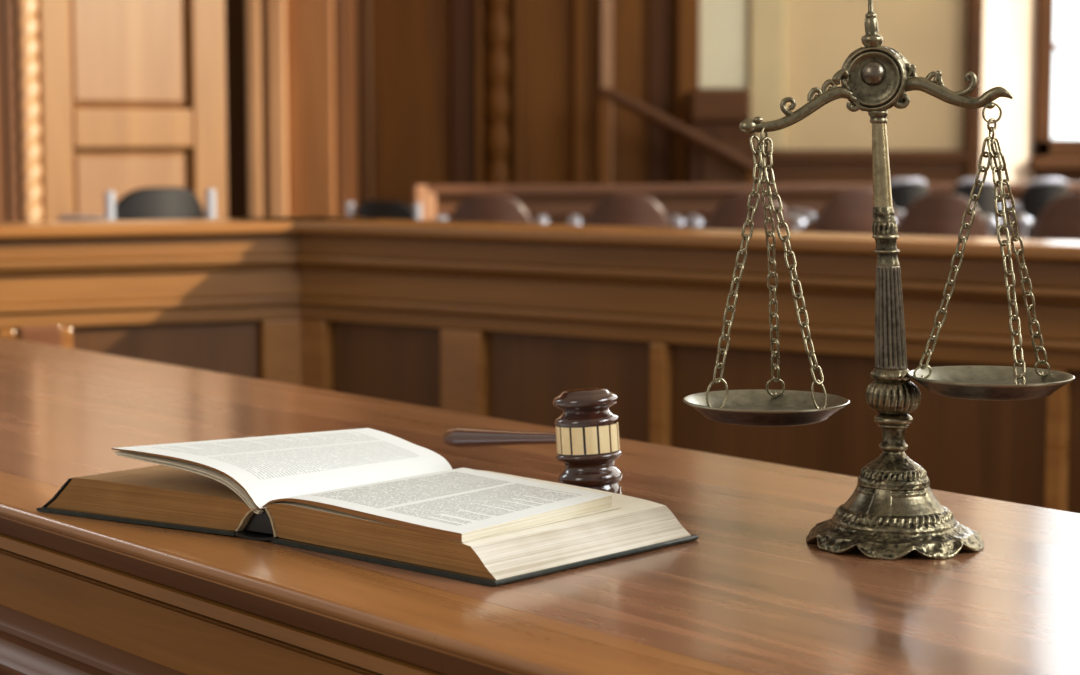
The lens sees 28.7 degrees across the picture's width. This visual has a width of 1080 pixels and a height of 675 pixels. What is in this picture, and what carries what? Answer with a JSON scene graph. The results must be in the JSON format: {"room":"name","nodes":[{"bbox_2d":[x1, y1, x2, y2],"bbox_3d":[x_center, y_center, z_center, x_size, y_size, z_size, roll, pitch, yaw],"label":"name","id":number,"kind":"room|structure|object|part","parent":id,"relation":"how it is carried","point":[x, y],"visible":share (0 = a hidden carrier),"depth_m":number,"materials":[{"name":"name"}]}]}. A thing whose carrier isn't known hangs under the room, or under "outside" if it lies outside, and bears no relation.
{"room":"courtroom","nodes":[
{"label":"courtroom","id":0,"kind":"room"},
{"bbox_2d":[17,0,187,221],"bbox_3d":[-2.346,-2.309,7.239,2.828,5.400,0.200,-5,8,-44],"label":"wall","id":1,"kind":"structure","parent":0,"point":[184,0],"depth_m":7.69,"materials":[{"name":"brown wood"}]},
{"bbox_2d":[0,1,5,221],"bbox_3d":[-2.612,-2.267,6.806,1.843,5.400,0.081,-5,8,-44],"label":"trim","id":2,"kind":"structure","parent":1,"relation":"attached to","point":[2,164],"depth_m":7.57,"materials":[{"name":"brown wood"}]},
{"bbox_2d":[0,0,21,221],"bbox_3d":[-1.922,-2.333,7.478,0.089,5.400,0.060,-5,8,-44],"label":"trim","id":3,"kind":"structure","parent":1,"relation":"attached to","point":[9,39],"depth_m":7.62,"materials":[{"name":"brown wood"}]},
{"bbox_2d":[16,0,41,221],"bbox_3d":[-1.856,-2.332,7.527,0.087,5.388,0.043,-5,8,-44],"label":"trim","id":4,"kind":"structure","parent":1,"relation":"attached to","point":[27,23],"depth_m":7.66,"materials":[{"name":"brown wood"}]},
{"bbox_2d":[36,0,227,220],"bbox_3d":[-1.539,-2.369,7.843,0.823,5.400,0.060,-5,8,-44],"label":"door","id":5,"kind":"structure","parent":1,"relation":"in","point":[200,128],"depth_m":7.98,"materials":[{"name":"brown wood"}]},
{"bbox_2d":[70,0,185,108],"bbox_3d":[-1.555,-2.066,7.870,0.530,2.408,0.022,-5,8,-44],"label":"panel","id":6,"kind":"object","parent":5,"relation":"attached to","point":[125,53],"depth_m":7.96,"materials":[{"name":"brown wood"}]},
{"bbox_2d":[73,148,187,216],"bbox_3d":[-1.555,-0.323,8.041,0.530,0.790,0.022,-5,8,-44],"label":"panel","id":7,"kind":"object","parent":5,"relation":"attached to","point":[96,171],"depth_m":7.97,"materials":[{"name":"brown wood"}]},
{"bbox_2d":[225,0,247,217],"bbox_3d":[-1.421,-2.542,9.597,0.224,5.400,0.200,0,6,0],"label":"wall","id":8,"kind":"structure","parent":0,"point":[235,10],"depth_m":9.64,"materials":[{"name":"brown wood"}]},
{"bbox_2d":[343,0,369,216],"bbox_3d":[-1.070,-2.579,9.976,0.404,5.400,1.520,0,6,0],"label":"wall","id":9,"kind":"structure","parent":0,"point":[356,43],"depth_m":10.04,"materials":[{"name":"brown wood"}]},
{"bbox_2d":[245,0,264,217],"bbox_3d":[-1.241,-2.497,9.149,0.061,5.400,0.300,0,6,0],"label":"trim","id":10,"kind":"structure","parent":9,"relation":"attached to","point":[254,33],"depth_m":9.15,"materials":[{"name":"brown wood"}]},
{"bbox_2d":[262,0,268,216],"bbox_3d":[-1.198,-2.501,9.189,0.026,5.400,0.220,0,6,0],"label":"trim","id":11,"kind":"structure","parent":9,"relation":"attached to","point":[264,11],"depth_m":9.23,"materials":[{"name":"brown wood"}]},
{"bbox_2d":[266,0,288,216],"bbox_3d":[-1.145,-2.498,9.159,0.079,5.400,0.280,0,6,0],"label":"trim","id":12,"kind":"structure","parent":9,"relation":"attached to","point":[276,9],"depth_m":9.17,"materials":[{"name":"brown wood"}]},
{"bbox_2d":[286,0,335,216],"bbox_3d":[-1.004,-2.501,9.189,0.202,5.400,0.220,0,6,0],"label":"pillar","id":13,"kind":"structure","parent":9,"relation":"attached to","point":[310,23],"depth_m":9.23,"materials":[{"name":"brown wood"}]},
{"bbox_2d":[334,0,346,216],"bbox_3d":[-0.886,-2.504,9.219,0.035,5.400,0.160,0,6,0],"label":"trim","id":14,"kind":"structure","parent":9,"relation":"attached to","point":[339,14],"depth_m":9.30,"materials":[{"name":"brown wood"}]},
{"bbox_2d":[368,0,371,199],"bbox_3d":[-0.936,-2.645,10.652,0.139,5.400,0.160,0,6,0],"label":"trim","id":15,"kind":"structure","parent":9,"relation":"attached to","point":[369,1],"depth_m":10.79,"materials":[{"name":"brown wood"}]},
{"bbox_2d":[371,0,676,207],"bbox_3d":[-1.695,-2.656,10.762,5.009,5.400,0.060,0,6,0],"label":"panelling","id":16,"kind":"object","parent":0,"point":[411,39],"depth_m":10.87,"materials":[{"name":"brown wood"}]},
{"bbox_2d":[451,0,475,184],"bbox_3d":[-0.392,-2.651,10.707,0.124,5.400,0.050,0,6,0],"label":"trim","id":17,"kind":"structure","parent":16,"relation":"attached to","point":[462,11],"depth_m":10.82,"materials":[{"name":"brown wood"}]},
{"bbox_2d":[475,0,482,184],"bbox_3d":[-0.312,-2.649,10.687,0.036,5.400,0.090,0,6,0],"label":"trim","id":18,"kind":"structure","parent":16,"relation":"attached to","point":[478,3],"depth_m":10.79,"materials":[{"name":"brown wood"}]},
{"bbox_2d":[484,0,511,184],"bbox_3d":[-0.216,-2.640,10.703,0.138,5.380,0.138,3,6,27],"label":"trim","id":19,"kind":"structure","parent":16,"relation":"attached to","point":[497,28],"depth_m":10.79,"materials":[{"name":"brown wood"}]},
{"bbox_2d":[514,0,520,183],"bbox_3d":[-0.116,-2.649,10.687,0.036,5.400,0.090,0,6,0],"label":"trim","id":20,"kind":"structure","parent":16,"relation":"attached to","point":[517,3],"depth_m":10.78,"materials":[{"name":"brown wood"}]},
{"bbox_2d":[699,0,966,149],"bbox_3d":[-0.995,-2.665,10.851,6.410,5.400,0.120,0,6,0],"label":"wall","id":21,"kind":"structure","parent":0,"point":[820,35],"depth_m":10.91,"materials":[{"name":"beige paint"}]},
{"bbox_2d":[574,0,584,183],"bbox_3d":[0.201,-2.650,10.697,0.052,5.400,0.070,0,6,0],"label":"trim","id":22,"kind":"structure","parent":21,"relation":"attached to","point":[579,5],"depth_m":10.80,"materials":[{"name":"brown wood"}]},
{"bbox_2d":[600,0,612,183],"bbox_3d":[0.341,-2.648,10.682,0.062,5.400,0.100,0,6,0],"label":"trim","id":23,"kind":"structure","parent":21,"relation":"attached to","point":[606,6],"depth_m":10.75,"materials":[{"name":"brown wood"}]},
{"bbox_2d":[612,0,640,183],"bbox_3d":[0.444,-2.652,10.717,0.144,5.400,0.030,0,6,0],"label":"pillar","id":24,"kind":"structure","parent":21,"relation":"attached to","point":[626,13],"depth_m":10.84,"materials":[{"name":"brown wood"}]},
{"bbox_2d":[648,0,668,183],"bbox_3d":[0.609,-2.651,10.712,0.103,5.400,0.040,0,6,0],"label":"trim","id":25,"kind":"structure","parent":21,"relation":"attached to","point":[658,48],"depth_m":10.83,"materials":[{"name":"brown wood"}]},
{"bbox_2d":[676,0,699,183],"bbox_3d":[0.756,-2.647,10.672,0.108,5.400,0.120,0,6,0],"label":"trim","id":26,"kind":"structure","parent":21,"relation":"attached to","point":[687,68],"depth_m":10.74,"materials":[{"name":"brown wood"}]},
{"bbox_2d":[699,0,746,87],"bbox_3d":[0.939,-2.770,10.766,0.249,2.974,0.030,0,6,0],"label":"window","id":27,"kind":"structure","parent":21,"relation":"attached to","point":[722,23],"depth_m":10.88,"materials":[{"name":"beige glass"}]},
{"bbox_2d":[749,0,785,149],"bbox_3d":[1.170,-3.156,10.707,0.182,4.393,0.070,0,6,0],"label":"trim","id":28,"kind":"structure","parent":21,"relation":"attached to","point":[767,18],"depth_m":10.85,"materials":[{"name":"beige paint"}]},
{"bbox_2d":[756,150,966,182],"bbox_3d":[1.512,-0.468,10.962,1.396,1.007,0.090,0,6,0],"label":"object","id":29,"kind":"structure","parent":21,"relation":"attached to","point":[789,166],"depth_m":10.91,"materials":[{"name":"brown wood"}]},
{"bbox_2d":[964,0,983,177],"bbox_3d":[2.236,-2.661,10.816,0.073,5.400,0.250,0,6,0],"label":"trim","id":30,"kind":"structure","parent":21,"relation":"attached to","point":[974,9],"depth_m":10.83,"materials":[{"name":"brown wood"}]},
{"bbox_2d":[981,0,1036,181],"bbox_3d":[2.457,-2.681,11.021,0.371,5.400,0.420,0,6,0],"label":"window","id":31,"kind":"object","parent":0,"point":[1009,39],"depth_m":11.13,"materials":[{"name":"white glass"}]},
{"bbox_2d":[1033,169,1079,181],"bbox_3d":[3.321,-2.698,11.190,1.358,5.400,0.120,0,6,0],"label":"wall","id":32,"kind":"structure","parent":0,"point":[1069,175],"depth_m":11.31,"materials":[{"name":"brown wood"}]},
{"bbox_2d":[1030,0,1079,168],"bbox_3d":[3.311,-2.791,11.100,1.378,3.798,0.240,0,6,0],"label":"window","id":33,"kind":"structure","parent":32,"relation":"in","point":[1057,66],"depth_m":11.25,"materials":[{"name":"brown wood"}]},
{"bbox_3d":[3.311,-0.931,11.283,1.378,0.060,0.240,0,6,0],"label":"sill","id":34,"kind":"part","parent":33,"relation":"part of","materials":[{"name":"brown wood"}]},
{"bbox_3d":[3.319,-2.828,11.172,1.183,3.538,0.010,0,6,0],"label":"pane","id":35,"kind":"part","parent":33,"relation":"part of","materials":[{"name":"white glass"}]},
{"bbox_3d":[0.000,0.635,5.137,8.400,0.050,13.100,0,6,0],"label":"floor","id":36,"kind":"structure","parent":0,"visible":0},
{"bbox_2d":[57,187,215,220],"bbox_3d":[-1.366,-0.044,7.071,0.424,0.926,0.470,-5,7,-40],"label":"leather chair","id":37,"kind":"object","parent":36,"relation":"on","point":[151,203],"visible":0.19,"depth_m":6.84,"materials":[{"name":"leather"}]},
{"bbox_3d":[-1.495,-0.378,6.902,0.052,0.045,0.338,-5,7,-40],"label":"armrest","id":38,"kind":"part","parent":37,"relation":"part of","materials":[{"name":"wood"}]},
{"bbox_3d":[-1.377,-0.013,6.796,0.032,0.915,0.030,-5,7,-40],"label":"post","id":39,"kind":"part","parent":37,"relation":"part of","materials":[{"name":"metal"}]},
{"bbox_3d":[-1.240,-0.239,6.901,0.360,0.505,0.076,-5,7,-40],"label":"backrest","id":40,"kind":"part","parent":37,"relation":"part of","materials":[{"name":"leather"}]},
{"bbox_3d":[-1.092,-0.036,7.035,0.032,0.915,0.030,-5,7,-40],"label":"post","id":41,"kind":"part","parent":37,"relation":"part of","materials":[{"name":"metal"}]},
{"bbox_2d":[346,200,421,219],"bbox_3d":[-0.554,-0.180,8.989,0.384,0.821,0.470,3,6,28],"label":"leather chair","id":42,"kind":"object","parent":36,"relation":"on","point":[373,209],"visible":0.16,"depth_m":8.73,"materials":[{"name":"leather"}]},
{"bbox_3d":[-0.797,-0.166,8.887,0.032,0.810,0.030,3,6,28],"label":"post","id":43,"kind":"part","parent":42,"relation":"part of","materials":[{"name":"metal"}]},
{"bbox_3d":[-0.504,-0.150,8.732,0.032,0.810,0.030,3,6,28],"label":"post","id":44,"kind":"part","parent":42,"relation":"part of","materials":[{"name":"metal"}]},
{"bbox_2d":[433,193,548,223],"bbox_3d":[-0.189,-0.130,8.212,0.444,0.873,0.470,0,6,0],"label":"leather chair","id":45,"kind":"object","parent":36,"relation":"on","point":[486,207],"visible":0.21,"depth_m":7.95,"materials":[{"name":"brown leather"}]},
{"bbox_3d":[-0.385,-0.448,8.159,0.052,0.045,0.338,0,6,0],"label":"armrest","id":46,"kind":"part","parent":45,"relation":"part of","materials":[{"name":"metal"}]},
{"bbox_3d":[-0.189,-0.320,7.995,0.380,0.452,0.077,0,6,0],"label":"backrest","id":47,"kind":"part","parent":45,"relation":"part of","materials":[{"name":"brown leather"}]},
{"bbox_3d":[0.007,-0.448,8.159,0.052,0.045,0.338,0,6,0],"label":"armrest","id":48,"kind":"part","parent":45,"relation":"part of","materials":[{"name":"metal"}]},
{"bbox_2d":[0,337,1079,674],"bbox_3d":[-0.297,0.506,2.311,0.766,0.760,3.340,-5,7,-40],"label":"desk","id":49,"kind":"object","parent":36,"relation":"on","point":[750,595],"visible":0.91,"depth_m":1.73,"materials":[{"name":"brown wood"}]},
{"bbox_3d":[-0.573,0.351,2.061,0.044,0.200,3.340,-5,7,-40],"label":"moulding","id":50,"kind":"part","parent":49,"relation":"part of","materials":[{"name":"brown wood"}]},
{"bbox_3d":[-0.541,0.527,2.105,0.040,0.658,3.260,-5,7,-40],"label":"panel","id":51,"kind":"part","parent":49,"relation":"part of","materials":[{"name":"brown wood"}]},
{"bbox_3d":[-0.551,0.191,2.063,0.027,0.022,3.280,-5,7,-40],"label":"edge moulding","id":52,"kind":"part","parent":49,"relation":"part of","materials":[{"name":"brown wood"}]},
{"bbox_2d":[36,428,698,586],"bbox_3d":[-0.157,0.133,1.882,0.562,0.066,0.275,4,7,37],"label":"open book","id":53,"kind":"object","parent":49,"relation":"on","point":[364,494],"visible":1,"depth_m":1.81,"materials":[{"name":"white paper"}]},
{"bbox_2d":[443,388,621,493],"bbox_3d":[-0.028,0.092,2.078,0.063,0.114,0.349,-3,7,-30],"label":"gavel","id":54,"kind":"object","parent":49,"relation":"on","point":[586,437],"visible":0.94,"depth_m":1.93,"materials":[{"name":"brown wood"}]},
{"bbox_3d":[-0.031,0.102,2.101,0.022,0.054,0.309,-3,6,-25],"label":"handle","id":55,"kind":"part","parent":54,"relation":"part of","materials":[{"name":"brown wood"}]},
{"bbox_2d":[683,0,1074,559],"bbox_3d":[0.282,-0.065,1.763,0.322,0.484,0.168,0,6,0],"label":"balance scale","id":56,"kind":"object","parent":49,"relation":"on","point":[892,512],"visible":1,"depth_m":1.76,"materials":[{"name":"gold metal"}]},
{"bbox_3d":[0.166,-0.065,1.754,0.051,0.205,0.016,-4,7,-37],"label":"chain","id":57,"kind":"part","parent":56,"relation":"part of","materials":[{"name":"gold metal"}]},
{"bbox_3d":[0.176,-0.177,1.761,0.020,0.015,0.013,0,6,0],"label":"knob","id":58,"kind":"part","parent":56,"relation":"part of","materials":[{"name":"gold metal"}]},
{"bbox_3d":[0.196,-0.064,1.801,0.012,0.213,0.069,2,6,21],"label":"chain","id":59,"kind":"part","parent":56,"relation":"part of","materials":[{"name":"gold metal"}]},
{"bbox_3d":[0.208,-0.064,1.749,0.062,0.204,0.015,5,8,44],"label":"chain","id":60,"kind":"part","parent":56,"relation":"part of","materials":[{"name":"gold metal"}]},
{"bbox_3d":[0.216,-0.190,1.761,0.089,0.038,0.010,0,6,0],"label":"beam arm","id":61,"kind":"part","parent":56,"relation":"part of","materials":[{"name":"gold metal"}]},
{"bbox_3d":[0.299,0.050,1.784,0.047,0.028,0.046,0,6,0],"label":"gadrooned bulb","id":62,"kind":"part","parent":56,"relation":"part of","materials":[{"name":"gold metal"}]},
{"bbox_3d":[0.345,-0.069,1.746,0.058,0.193,0.011,0,6,0],"label":"chain","id":63,"kind":"part","parent":56,"relation":"part of","materials":[{"name":"gold metal"}]},
{"bbox_3d":[0.338,-0.203,1.746,0.106,0.026,0.010,2,6,18],"label":"beam arm","id":64,"kind":"part","parent":56,"relation":"part of","materials":[{"name":"gold metal"}]},
{"bbox_3d":[0.381,-0.065,1.718,0.012,0.194,0.061,-2,6,-20],"label":"chain","id":65,"kind":"part","parent":56,"relation":"part of","materials":[{"name":"gold metal"}]},
{"bbox_3d":[0.398,-0.071,1.759,0.065,0.192,0.011,-3,6,-29],"label":"chain","id":66,"kind":"part","parent":56,"relation":"part of","materials":[{"name":"gold metal"}]},
{"bbox_2d":[0,216,1079,512],"bbox_3d":[0.047,0.254,4.115,4.712,0.910,1.421,1,6,14],"label":"partition","id":67,"kind":"object","parent":36,"relation":"on","point":[499,320],"depth_m":4.28,"materials":[{"name":"brown wood"}]},
{"bbox_3d":[-1.051,0.199,4.460,0.085,0.450,0.021,-2,6,-22],"label":"field panel","id":68,"kind":"part","parent":67,"relation":"part of","materials":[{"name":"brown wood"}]},
{"bbox_3d":[-1.424,0.315,4.440,1.950,0.724,0.075,-2,6,-22],"label":"backing panel","id":69,"kind":"part","parent":67,"relation":"part of","materials":[{"name":"brown wood"}]},
{"bbox_3d":[-1.386,-0.139,4.369,2.000,0.029,0.112,-2,6,-22],"label":"moulding","id":70,"kind":"part","parent":67,"relation":"part of","materials":[{"name":"brown wood"}]},
{"bbox_3d":[-1.390,-0.053,4.386,2.000,0.018,0.092,-2,6,-22],"label":"moulding","id":71,"kind":"part","parent":67,"relation":"part of","materials":[{"name":"brown wood"}]},
{"bbox_3d":[-1.407,-0.025,4.367,1.950,0.034,0.040,-2,6,-22],"label":"rail","id":72,"kind":"part","parent":67,"relation":"part of","materials":[{"name":"brown wood"}]},
{"bbox_2d":[0,216,377,238],"bbox_3d":[-1.355,-0.220,4.418,2.100,0.026,0.230,-2,6,-22],"label":"countertop","id":73,"kind":"structure","parent":67,"relation":"on","point":[225,226],"depth_m":4.54,"materials":[{"name":"brown wood"}]},
{"bbox_2d":[234,216,1079,261],"bbox_3d":[0.749,-0.168,3.887,3.400,0.026,0.230,4,7,34],"label":"countertop","id":74,"kind":"structure","parent":67,"relation":"on","point":[825,242],"depth_m":4.12,"materials":[{"name":"brown wood"}]},
{"bbox_3d":[0.767,-0.086,3.833,3.300,0.029,0.112,4,7,34],"label":"moulding","id":75,"kind":"part","parent":67,"relation":"part of","materials":[{"name":"brown wood"}]},
{"bbox_3d":[0.772,0.000,3.849,3.300,0.018,0.092,4,7,34],"label":"moulding","id":76,"kind":"part","parent":67,"relation":"part of","materials":[{"name":"brown wood"}]},
{"bbox_3d":[0.785,0.029,3.826,3.250,0.034,0.040,4,7,34],"label":"rail","id":77,"kind":"part","parent":67,"relation":"part of","materials":[{"name":"brown wood"}]},
{"bbox_3d":[0.809,0.369,3.895,3.250,0.724,0.075,4,7,34],"label":"backing panel","id":78,"kind":"part","parent":67,"relation":"part of","materials":[{"name":"brown wood"}]},
{"bbox_2d":[567,193,684,227],"bbox_3d":[0.329,-0.130,8.212,0.444,0.873,0.470,0,6,0],"label":"wooden armchair","id":79,"kind":"object","parent":36,"relation":"on","point":[623,209],"visible":0.31,"depth_m":7.95,"materials":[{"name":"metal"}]},
{"bbox_3d":[0.133,-0.448,8.159,0.052,0.045,0.338,0,6,0],"label":"armrest","id":80,"kind":"part","parent":79,"relation":"part of","materials":[{"name":"metal"}]},
{"bbox_3d":[0.525,-0.448,8.159,0.052,0.045,0.338,0,6,0],"label":"armrest","id":81,"kind":"part","parent":79,"relation":"part of","materials":[{"name":"metal"}]},
{"bbox_2d":[597,88,757,183],"bbox_3d":[0.687,-0.568,10.393,0.832,1.315,0.078,-1,6,-8],"label":"stair handrail","id":82,"kind":"object","parent":36,"relation":"on","point":[606,96],"visible":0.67,"depth_m":10.30,"materials":[{"name":"brown wood"}]},
{"bbox_3d":[0.315,-0.538,10.351,0.060,1.265,0.060,0,6,0],"label":"newel post","id":83,"kind":"part","parent":82,"relation":"part of","materials":[{"name":"brown wood"}]},
{"bbox_3d":[1.054,-0.375,10.460,0.060,0.919,0.060,0,6,0],"label":"newel post","id":84,"kind":"part","parent":82,"relation":"part of","materials":[{"name":"brown wood"}]},
{"bbox_2d":[686,90,755,183],"bbox_3d":[0.911,-0.597,10.728,0.329,1.308,0.410,0,6,0],"label":"wall panel","id":85,"kind":"object","parent":36,"relation":"on","point":[717,115],"visible":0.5,"depth_m":10.51,"materials":[{"name":"brown wood"}]},
{"bbox_3d":[0.911,-0.748,10.530,0.209,0.448,0.015,0,6,0],"label":"panel","id":86,"kind":"part","parent":85,"relation":"part of","materials":[{"name":"brown wood"}]},
{"bbox_2d":[685,193,805,230],"bbox_3d":[0.791,-0.130,8.212,0.444,0.873,0.470,0,6,0],"label":"wooden armchair","id":87,"kind":"object","parent":36,"relation":"on","point":[731,212],"visible":0.27,"depth_m":7.95,"materials":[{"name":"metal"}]},
{"bbox_3d":[0.595,-0.448,8.159,0.052,0.045,0.338,0,6,0],"label":"armrest","id":88,"kind":"part","parent":87,"relation":"part of","materials":[{"name":"metal"}]},
{"bbox_3d":[0.987,-0.448,8.159,0.052,0.045,0.338,0,6,0],"label":"armrest","id":89,"kind":"part","parent":87,"relation":"part of","materials":[{"name":"metal"}]},
{"bbox_2d":[413,182,1079,237],"bbox_3d":[1.062,-0.314,10.169,3.350,0.854,0.101,-1,6,-9],"label":"railing","id":90,"kind":"object","parent":36,"relation":"on","point":[557,202],"visible":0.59,"depth_m":10.00,"materials":[{"name":"brown wood"}]},
{"bbox_3d":[-0.543,-0.289,9.919,0.100,0.854,0.100,-1,6,-9],"label":"post","id":91,"kind":"part","parent":90,"relation":"part of","materials":[{"name":"brown wood"}]},
{"bbox_3d":[1.115,-0.618,10.129,3.250,0.040,0.035,-1,6,-9],"label":"rail","id":92,"kind":"part","parent":90,"relation":"part of","materials":[{"name":"brown wood"}]},
{"bbox_3d":[1.087,-0.716,10.133,3.300,0.045,0.100,-1,6,-9],"label":"rail","id":93,"kind":"part","parent":90,"relation":"part of","materials":[{"name":"brown wood"}]},
{"bbox_2d":[786,188,904,233],"bbox_3d":[1.277,-0.198,8.905,0.444,0.873,0.470,-1,6,-10],"label":"wooden armchair","id":94,"kind":"object","parent":36,"relation":"on","point":[849,210],"visible":0.24,"depth_m":8.64,"materials":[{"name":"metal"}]},
{"bbox_3d":[1.087,-0.513,8.820,0.052,0.045,0.338,-1,6,-10],"label":"armrest","id":95,"kind":"part","parent":94,"relation":"part of","materials":[{"name":"metal"}]},
{"bbox_3d":[1.473,-0.520,8.887,0.052,0.045,0.338,-1,6,-10],"label":"armrest","id":96,"kind":"part","parent":94,"relation":"part of","materials":[{"name":"metal"}]},
{"bbox_2d":[891,178,928,221],"bbox_3d":[1.609,-0.272,9.504,0.284,0.902,0.470,0,6,0],"label":"armchair","id":97,"kind":"object","parent":36,"relation":"on","point":[905,191],"visible":0.19,"depth_m":9.24,"materials":[{"name":"leather"}]},
{"bbox_3d":[1.609,-0.683,9.242,0.165,0.031,0.030,0,6,0],"label":"rail","id":98,"kind":"part","parent":97,"relation":"part of","materials":[{"name":"metal"}]},
{"bbox_2d":[897,193,999,236],"bbox_3d":[1.541,-0.130,8.211,0.444,0.873,0.470,1,6,6],"label":"wooden armchair","id":99,"kind":"object","parent":36,"relation":"on","point":[938,214],"visible":0.27,"depth_m":7.95,"materials":[{"name":"wood"}]},
{"bbox_3d":[1.734,-0.446,8.138,0.052,0.045,0.338,1,6,6],"label":"armrest","id":100,"kind":"part","parent":99,"relation":"part of","materials":[{"name":"metal"}]},
{"bbox_2d":[951,178,1001,237],"bbox_3d":[1.917,-0.272,9.504,0.284,0.902,0.470,0,6,0],"label":"armchair","id":101,"kind":"object","parent":36,"relation":"on","point":[985,203],"visible":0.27,"depth_m":9.24,"materials":[{"name":"leather"}]},
{"bbox_3d":[1.917,-0.683,9.242,0.165,0.031,0.030,0,6,0],"label":"rail","id":102,"kind":"part","parent":101,"relation":"part of","materials":[{"name":"metal"}]},
{"bbox_2d":[1006,178,1069,238],"bbox_3d":[2.229,-0.272,9.504,0.284,0.902,0.470,0,6,0],"label":"armchair","id":103,"kind":"object","parent":36,"relation":"on","point":[1040,192],"visible":0.26,"depth_m":9.25,"materials":[{"name":"leather"}]},
{"bbox_3d":[2.113,-0.206,9.526,0.022,0.765,0.022,-2,6,-22],"label":"arm post","id":104,"kind":"part","parent":103,"relation":"part of","materials":[{"name":"metal"}]},
{"bbox_3d":[2.113,-0.589,9.452,0.052,0.045,0.338,0,6,0],"label":"armrest","id":105,"kind":"part","parent":103,"relation":"part of","materials":[{"name":"metal"}]},
{"bbox_3d":[2.229,-0.683,9.242,0.165,0.031,0.030,0,6,0],"label":"rail","id":106,"kind":"part","parent":103,"relation":"part of","materials":[{"name":"metal"}]},
{"bbox_2d":[1017,193,1079,239],"bbox_3d":[2.076,-0.130,8.209,0.444,0.873,0.470,1,6,10],"label":"wooden armchair","id":107,"kind":"object","parent":36,"relation":"on","point":[1060,219],"visible":0.36,"depth_m":7.97,"materials":[{"name":"wood"}]},
{"bbox_3d":[1.885,-0.075,8.263,0.022,0.752,0.022,-1,6,-12],"label":"arm post","id":108,"kind":"part","parent":107,"relation":"part of","materials":[{"name":"metal"}]},
{"bbox_3d":[1.879,-0.452,8.191,0.052,0.045,0.338,1,6,10],"label":"armrest","id":109,"kind":"part","parent":107,"relation":"part of","materials":[{"name":"metal"}]}
]}

